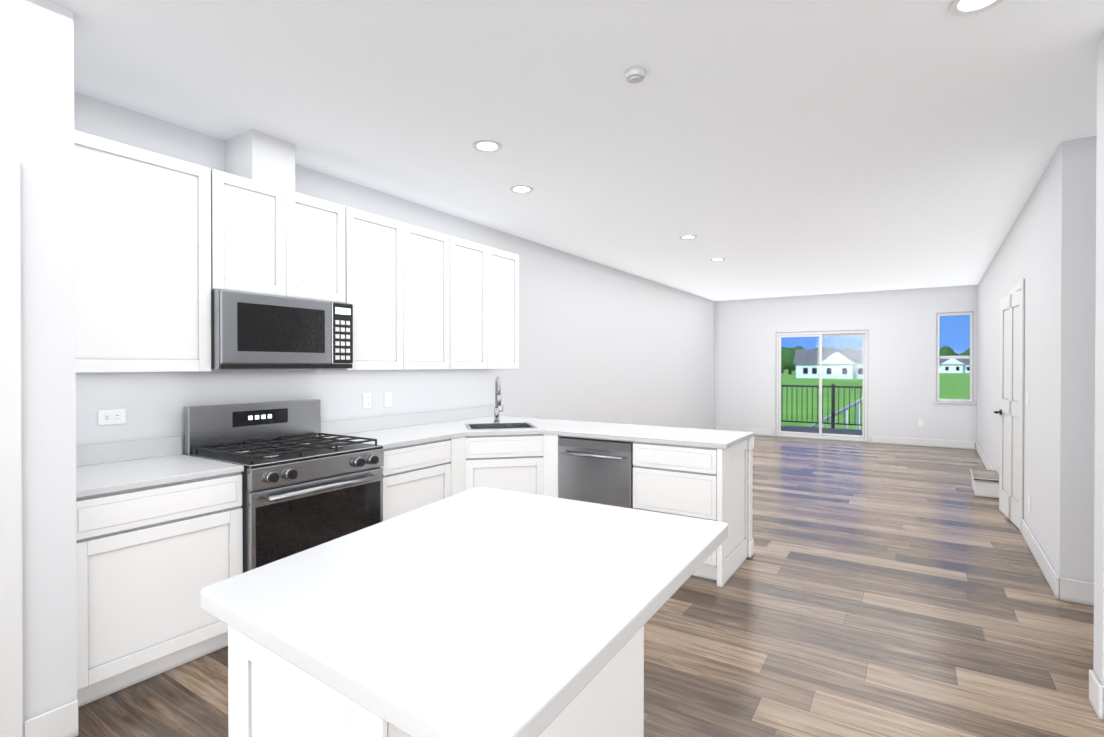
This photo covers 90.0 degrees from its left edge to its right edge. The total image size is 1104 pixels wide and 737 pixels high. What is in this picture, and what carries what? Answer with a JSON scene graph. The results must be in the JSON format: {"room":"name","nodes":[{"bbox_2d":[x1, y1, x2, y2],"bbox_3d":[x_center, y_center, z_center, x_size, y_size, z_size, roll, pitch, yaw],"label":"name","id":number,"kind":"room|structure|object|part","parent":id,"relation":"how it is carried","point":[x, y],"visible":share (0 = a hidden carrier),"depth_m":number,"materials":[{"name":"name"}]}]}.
{"room":"kitchen","nodes":[
{"label":"kitchen","id":0,"kind":"room"},
{"bbox_2d":[0,0,76,720],"bbox_3d":[-2.946,0.033,0.448,0.120,2.740,4.000,0,0,33],"label":"wall","id":1,"kind":"structure","parent":0,"point":[37,90],"depth_m":2.02,"materials":[{"name":"paint"}]},
{"bbox_2d":[0,159,23,736],"bbox_3d":[-2.137,0.336,1.570,0.018,2.120,0.930,0,0,33],"label":"door frame","id":2,"kind":"structure","parent":1,"relation":"attached to","point":[11,640],"depth_m":1.93,"materials":[{"name":"paint"}]},
{"bbox_2d":[74,92,714,453],"bbox_3d":[-0.638,0.002,5.447,0.150,2.740,14.900,0,0,33],"label":"wall","id":3,"kind":"structure","parent":0,"point":[599,342],"depth_m":5.76,"materials":[{"name":"paint"}]},
{"bbox_2d":[98,409,125,424],"bbox_3d":[-2.247,0.248,2.821,0.009,0.075,0.118,0,0,33],"label":"electrical outlet","id":4,"kind":"object","parent":3,"relation":"attached to","point":[110,417],"visible":1,"depth_m":2.82,"materials":[{"name":"white plastic"}]},
{"bbox_2d":[74,130,229,372],"bbox_3d":[-2.098,-0.516,2.729,0.344,1.070,0.747,0,0,33],"label":"upper cabinet","id":5,"kind":"object","parent":3,"relation":"attached to","point":[165,245],"depth_m":2.65,"materials":[{"name":"paint"}]},
{"bbox_2d":[230,174,297,297],"bbox_3d":[-1.801,-0.736,3.187,0.344,0.635,0.469,0,0,33],"label":"upper cabinet","id":6,"kind":"object","parent":3,"relation":"attached to","point":[263,217],"depth_m":3.13,"materials":[{"name":"paint"}]},
{"bbox_2d":[225,129,294,191],"bbox_3d":[-1.750,-1.207,3.312,0.300,0.295,0.260,0,0,33],"label":"cover","id":7,"kind":"object","parent":6,"relation":"on","point":[254,155],"depth_m":3.21,"materials":[{"name":"paint"}]},
{"bbox_2d":[211,289,352,368],"bbox_3d":[-1.671,-0.207,3.314,0.428,0.415,0.815,0,0,33],"label":"microwave","id":8,"kind":"object","parent":6,"relation":"attached to","point":[255,331],"visible":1,"depth_m":3.12,"materials":[{"name":"silver metal"}]},
{"bbox_2d":[76,405,494,466],"bbox_3d":[-1.232,0.422,3.787,0.657,0.099,3.457,0,0,33],"label":"backsplash","id":9,"kind":"structure","parent":3,"relation":"attached to","point":[92,454],"depth_m":3.83,"materials":[{"name":"stone"}]},
{"bbox_2d":[298,193,349,303],"bbox_3d":[-1.610,-0.738,3.481,0.344,0.635,0.470,0,0,33],"label":"upper cabinet","id":10,"kind":"object","parent":3,"relation":"attached to","point":[323,226],"depth_m":3.46,"materials":[{"name":"paint"}]},
{"bbox_2d":[314,208,413,370],"bbox_3d":[-1.351,-0.523,3.881,0.344,1.070,0.604,0,0,33],"label":"upper cabinet","id":11,"kind":"object","parent":3,"relation":"attached to","point":[381,248],"depth_m":3.84,"materials":[{"name":"paint"}]},
{"bbox_2d":[363,392,370,408],"bbox_3d":[-1.387,0.240,4.146,0.009,0.118,0.075,0,0,33],"label":"electrical outlet","id":12,"kind":"object","parent":3,"relation":"attached to","point":[366,400],"visible":1,"depth_m":4.14,"materials":[{"name":"white plastic"}]},
{"bbox_2d":[384,391,391,406],"bbox_3d":[-1.277,0.239,4.313,0.012,0.118,0.075,0,0,33],"label":"light switch","id":13,"kind":"object","parent":3,"relation":"attached to","point":[387,399],"visible":1,"depth_m":4.30,"materials":[{"name":"white plastic"}]},
{"bbox_2d":[414,226,457,369],"bbox_3d":[-1.087,-0.526,4.288,0.344,1.070,0.604,0,0,33],"label":"upper cabinet","id":14,"kind":"object","parent":3,"relation":"attached to","point":[435,253],"depth_m":4.27,"materials":[{"name":"paint"}]},
{"bbox_2d":[458,238,493,368],"bbox_3d":[-0.831,-0.528,4.683,0.344,1.070,0.585,0,0,33],"label":"upper cabinet","id":15,"kind":"object","parent":3,"relation":"attached to","point":[475,260],"depth_m":4.67,"materials":[{"name":"paint"}]},
{"bbox_2d":[494,248,518,368],"bbox_3d":[-0.594,-0.530,5.047,0.344,1.070,0.522,0,0,33],"label":"upper cabinet","id":16,"kind":"object","parent":3,"relation":"attached to","point":[506,264],"depth_m":5.02,"materials":[{"name":"paint"}]},
{"bbox_2d":[47,0,1103,300],"bbox_3d":[2.348,-1.416,3.472,7.600,0.120,15.250,0,0,33],"label":"ceiling","id":17,"kind":"structure","parent":0,"point":[773,148],"depth_m":2.89,"materials":[{"name":"paint"}]},
{"bbox_2d":[473,140,501,152],"bbox_3d":[-0.394,-1.350,3.362,0.176,0.006,0.176,0,0,33],"label":"recessed light","id":18,"kind":"object","parent":17,"relation":"in","point":[484,146],"visible":1,"depth_m":3.36,"materials":[{"name":"paint"}]},
{"bbox_2d":[510,186,532,193],"bbox_3d":[-0.230,-1.355,4.185,0.176,0.006,0.176,0,0,33],"label":"recessed light","id":19,"kind":"object","parent":17,"relation":"in","point":[521,189],"visible":0.98,"depth_m":4.18,"materials":[{"name":"paint"}]},
{"bbox_2d":[625,67,644,82],"bbox_3d":[0.379,-1.331,2.514,0.092,0.034,0.092,0,0,33],"label":"smoke detector","id":20,"kind":"object","parent":17,"relation":"attached to","point":[635,75],"visible":1,"depth_m":2.49,"materials":[{"name":"plastic"}]},
{"bbox_2d":[680,235,696,239],"bbox_3d":[1.418,-1.365,5.750,0.176,0.006,0.176,0,0,33],"label":"recessed light","id":21,"kind":"object","parent":17,"relation":"in","point":[687,237],"visible":1,"depth_m":5.76,"materials":[{"name":"paint"}]},
{"bbox_2d":[711,258,724,261],"bbox_3d":[2.096,-1.372,6.979,0.176,0.006,0.176,0,0,33],"label":"recessed light","id":22,"kind":"object","parent":17,"relation":"in","point":[717,259],"visible":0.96,"depth_m":6.96,"materials":[{"name":"paint"}]},
{"bbox_2d":[949,0,1003,16],"bbox_3d":[1.556,-1.342,2.013,0.176,0.006,0.176,0,0,33],"label":"recessed light","id":23,"kind":"object","parent":17,"relation":"in","point":[960,8],"visible":1,"depth_m":2.05,"materials":[{"name":"paint"}]},
{"bbox_2d":[76,435,1103,736],"bbox_3d":[2.348,1.444,3.489,7.600,0.120,15.250,0,0,33],"label":"floor","id":24,"kind":"structure","parent":0,"point":[872,589],"depth_m":2.91,"materials":[{"name":"brown wood"}]},
{"bbox_2d":[76,472,242,706],"bbox_3d":[-1.985,0.950,2.625,0.658,0.876,0.680,0,0,33],"label":"base cabinet","id":25,"kind":"object","parent":24,"relation":"on","point":[153,562],"depth_m":2.41,"materials":[{"name":"paint"}]},
{"bbox_2d":[76,454,243,497],"bbox_3d":[-1.984,0.495,2.621,0.664,0.030,0.682,0,0,33],"label":"countertop","id":26,"kind":"structure","parent":25,"relation":"on","point":[98,479],"depth_m":2.57,"materials":[{"name":"stone"}]},
{"bbox_2d":[184,399,383,572],"bbox_3d":[-1.518,0.798,3.222,0.761,1.174,0.816,0,0,33],"label":"range","id":27,"kind":"object","parent":24,"relation":"on","point":[306,485],"visible":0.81,"depth_m":3.08,"materials":[{"name":"silver metal"}]},
{"bbox_2d":[380,438,455,520],"bbox_3d":[-1.172,0.942,3.878,0.658,0.876,0.645,0,0,33],"label":"base cabinet","id":28,"kind":"object","parent":24,"relation":"on","point":[416,476],"depth_m":3.70,"materials":[{"name":"paint"}]},
{"bbox_2d":[228,626,643,736],"bbox_3d":[-0.268,0.957,1.536,0.704,0.877,1.099,0,0,33],"label":"kitchen island","id":29,"kind":"object","parent":24,"relation":"on","point":[608,701],"depth_m":1.15,"materials":[{"name":"paint"}]},
{"bbox_3d":[-0.484,0.960,1.047,0.534,0.877,0.013,0,0,36],"label":"kitchen island panel","id":30,"kind":"part","parent":29,"relation":"part of","materials":[{"name":"white wood"}]},
{"bbox_2d":[200,486,727,736],"bbox_3d":[-0.178,0.497,1.463,1.017,0.040,1.188,0,0,33],"label":"island countertop","id":31,"kind":"structure","parent":29,"relation":"on","point":[480,611],"depth_m":1.13,"materials":[{"name":"stone"}]},
{"bbox_2d":[466,434,543,495],"bbox_3d":[-0.416,0.939,4.461,0.608,0.877,0.623,0,0,-12],"label":"base cabinet","id":32,"kind":"object","parent":24,"relation":"on","point":[511,462],"visible":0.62,"depth_m":4.17,"materials":[{"name":"paint"}]},
{"bbox_2d":[324,420,543,448],"bbox_3d":[-0.848,0.486,3.994,1.077,0.030,1.200,0,0,33],"label":"countertop","id":33,"kind":"structure","parent":32,"relation":"on","point":[431,432],"depth_m":4.06,"materials":[{"name":"stone"}]},
{"bbox_2d":[558,437,632,508],"bbox_3d":[0.448,0.948,4.215,0.594,0.860,0.656,0,0,33],"label":"dishwasher","id":34,"kind":"object","parent":24,"relation":"on","point":[597,471],"visible":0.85,"depth_m":3.96,"materials":[{"name":"silver metal"}]},
{"bbox_2d":[627,437,753,586],"bbox_3d":[1.019,0.942,3.953,0.637,0.876,0.733,0,0,33],"label":"base cabinet","id":35,"kind":"object","parent":24,"relation":"on","point":[708,483],"depth_m":3.67,"materials":[{"name":"paint"}]},
{"bbox_2d":[464,416,753,448],"bbox_3d":[0.261,0.484,4.435,2.457,0.030,0.746,0,0,33],"label":"countertop","id":36,"kind":"structure","parent":35,"relation":"on","point":[723,439],"depth_m":4.06,"materials":[{"name":"stone"}]},
{"bbox_2d":[493,377,503,422],"bbox_3d":[-0.438,0.267,4.653,0.095,0.398,0.217,0,0,-12],"label":"faucet","id":37,"kind":"object","parent":36,"relation":"on","point":[497,397],"visible":0.98,"depth_m":4.71,"materials":[{"name":"silver metal"}]},
{"bbox_2d":[465,422,536,429],"bbox_3d":[-0.420,0.563,4.480,0.544,0.198,0.424,0,0,-12],"label":"sink","id":38,"kind":"object","parent":36,"relation":"in","point":[486,426],"visible":0.31,"depth_m":4.65,"materials":[{"name":"silver metal"}]},
{"bbox_2d":[970,468,998,497],"bbox_3d":[4.798,1.267,6.115,0.244,0.198,0.660,0,0,34],"label":"steps","id":39,"kind":"structure","parent":24,"relation":"on","point":[985,483],"depth_m":5.89,"materials":[{"name":"paint"}]},
{"bbox_2d":[715,285,977,449],"bbox_3d":[5.377,-0.028,10.336,4.620,2.740,0.150,0,0,33],"label":"wall","id":40,"kind":"structure","parent":0,"point":[900,325],"depth_m":9.96,"materials":[{"name":"paint"}]},
{"bbox_2d":[715,426,771,435],"bbox_3d":[3.885,1.270,11.214,1.110,0.135,0.014,0,0,33],"label":"baseboard","id":41,"kind":"structure","parent":40,"relation":"attached to","point":[763,432],"depth_m":11.13,"materials":[{"name":"paint"}]},
{"bbox_2d":[776,330,868,441],"bbox_3d":[5.110,0.317,10.505,1.584,2.045,0.100,0,0,33],"label":"sliding door","id":42,"kind":"structure","parent":40,"relation":"in","point":[863,437],"depth_m":10.46,"materials":[{"name":"paint"}]},
{"bbox_2d":[918,420,922,426],"bbox_3d":[6.398,0.947,9.583,0.075,0.118,0.009,0,0,33],"label":"electrical outlet","id":43,"kind":"object","parent":40,"relation":"attached to","point":[920,422],"visible":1,"depth_m":9.58,"materials":[{"name":"white plastic"}]},
{"bbox_2d":[872,435,975,449],"bbox_3d":[6.410,1.280,9.576,1.490,0.135,0.014,0,0,33],"label":"baseboard","id":44,"kind":"structure","parent":40,"relation":"attached to","point":[956,444],"depth_m":9.55,"materials":[{"name":"paint"}]},
{"bbox_2d":[934,312,975,403],"bbox_3d":[6.822,-0.180,9.356,0.570,1.537,0.140,0,0,33],"label":"window","id":45,"kind":"structure","parent":40,"relation":"in","point":[970,389],"depth_m":9.34,"materials":[{"name":"paint"}]},
{"bbox_2d":[977,152,1055,567],"bbox_3d":[5.588,-0.001,5.955,1.200,2.740,6.962,0,0,34],"label":"wall","id":46,"kind":"structure","parent":0,"point":[1026,251],"depth_m":4.20,"materials":[{"name":"paint"}]},
{"bbox_2d":[993,290,1020,529],"bbox_3d":[4.122,0.350,4.988,0.099,2.038,0.808,0,0,28],"label":"door","id":47,"kind":"structure","parent":46,"relation":"in","point":[1010,406],"depth_m":4.97,"materials":[{"name":"paint"}]},
{"bbox_2d":[1009,279,1024,534],"bbox_3d":[4.169,0.315,4.964,0.018,2.120,0.960,0,0,34],"label":"door frame","id":48,"kind":"structure","parent":46,"relation":"attached to","point":[1020,285],"depth_m":4.57,"materials":[{"name":"paint"}]},
{"bbox_2d":[976,442,1059,599],"bbox_3d":[5.037,1.300,6.232,0.014,0.135,7.102,0,0,35],"label":"baseboard","id":49,"kind":"structure","parent":46,"relation":"attached to","point":[1051,576],"depth_m":3.86,"materials":[{"name":"paint"}]},
{"bbox_2d":[1026,391,1028,405],"bbox_3d":[3.763,0.239,4.370,0.012,0.118,0.075,0,0,33],"label":"light switch","id":50,"kind":"object","parent":46,"relation":"attached to","point":[1027,400],"visible":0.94,"depth_m":4.36,"materials":[{"name":"white plastic"}]},
{"bbox_2d":[1028,495,1030,511],"bbox_3d":[3.702,1.050,4.283,0.009,0.118,0.075,0,0,33],"label":"electrical outlet","id":51,"kind":"object","parent":46,"relation":"attached to","point":[1029,503],"visible":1,"depth_m":4.26,"materials":[{"name":"white plastic"}]},
{"bbox_2d":[1054,136,1096,582],"bbox_3d":[4.264,0.020,2.595,2.820,2.740,0.150,0,0,33],"label":"wall","id":52,"kind":"structure","parent":0,"point":[1075,315],"depth_m":3.26,"materials":[{"name":"paint"}]},
{"bbox_2d":[1060,578,1093,605],"bbox_3d":[4.220,1.323,2.534,2.820,0.135,0.014,0,0,33],"label":"baseboard","id":53,"kind":"structure","parent":52,"relation":"attached to","point":[1074,591],"depth_m":3.26,"materials":[{"name":"paint"}]},
{"bbox_2d":[1093,32,1103,685],"bbox_3d":[3.451,0.027,1.442,2.930,2.740,0.130,0,0,33],"label":"wall","id":54,"kind":"structure","parent":0,"point":[1098,660],"depth_m":2.24,"materials":[{"name":"paint"}]},
{"bbox_2d":[1092,677,1103,719],"bbox_3d":[3.411,1.330,1.402,2.944,0.135,0.034,0,0,33],"label":"baseboard","id":55,"kind":"structure","parent":54,"relation":"attached to","point":[1097,688],"depth_m":2.20,"materials":[{"name":"paint"}]},
{"label":"outside","id":56,"kind":"structure","parent":0,"visible":0},
{"bbox_2d":[781,370,969,429],"bbox_3d":[109.404,2.035,174.948,300.000,0.200,388.950,0,0,33],"label":"lawn","id":57,"kind":"structure","parent":56,"point":[959,384],"depth_m":54.62,"materials":[{"name":"green plant"}]},
{"bbox_2d":[781,347,785,372],"bbox_3d":[84.373,-3.145,202.612,9.320,9.817,7.085,0,0,33],"label":"tree","id":58,"kind":"object","parent":57,"relation":"on","point":[782,351],"depth_m":201.24,"materials":[{"name":"green plant"}]},
{"bbox_2d":[781,347,795,373],"bbox_3d":[76.643,-2.432,177.772,8.740,8.694,6.052,0,0,33],"label":"tree","id":59,"kind":"object","parent":57,"relation":"on","point":[788,355],"depth_m":176.09,"materials":[{"name":"green plant"}]},
{"bbox_2d":[794,346,803,349],"bbox_3d":[117.970,-4.769,264.611,10.647,12.306,8.225,0,0,33],"label":"tree","id":60,"kind":"object","parent":57,"relation":"on","point":[799,348],"depth_m":262.89,"materials":[{"name":"green plant"}]},
{"bbox_2d":[781,425,861,434],"bbox_3d":[5.826,2.153,11.703,3.300,1.558,2.290,0,0,33],"label":"deck","id":61,"kind":"object","parent":57,"relation":"on","point":[824,430],"depth_m":12.21,"materials":[{"name":"grey wood"}]},
{"bbox_2d":[781,384,862,427],"bbox_3d":[6.449,0.863,12.656,3.370,1.010,0.070,0,0,33],"label":"rail","id":62,"kind":"object","parent":61,"relation":"on","point":[832,423],"depth_m":12.63,"materials":[{"name":"black metal"}]},
{"bbox_2d":[793,349,862,378],"bbox_3d":[65.647,-1.122,126.700,18.000,6.700,11.500,0,0,30],"label":"house","id":63,"kind":"structure","parent":57,"relation":"on","point":[805,365],"depth_m":123.59,"materials":[{"name":"white"}]},
{"bbox_2d":[808,397,862,429],"bbox_3d":[6.727,1.629,13.237,2.253,2.466,1.130,0,0,33],"label":"stairs","id":64,"kind":"structure","parent":57,"relation":"on","point":[836,412],"depth_m":12.82,"materials":[{"name":"paint"}]},
{"bbox_2d":[939,346,957,355],"bbox_3d":[182.964,-4.590,256.741,11.720,12.044,8.079,0,0,33],"label":"tree","id":65,"kind":"object","parent":57,"relation":"on","point":[949,352],"depth_m":254.30,"materials":[{"name":"green plant"}]},
{"bbox_2d":[939,359,969,372],"bbox_3d":[152.873,-1.536,210.768,19.000,6.500,11.500,0,0,36],"label":"house","id":66,"kind":"structure","parent":57,"relation":"on","point":[958,365],"depth_m":206.32,"materials":[{"name":"white"}]},
{"bbox_2d":[958,348,969,355],"bbox_3d":[189.741,-4.089,249.718,11.830,11.128,7.403,0,0,33],"label":"tree","id":67,"kind":"object","parent":57,"relation":"on","point":[967,351],"depth_m":249.10,"materials":[{"name":"green plant"}]}
]}

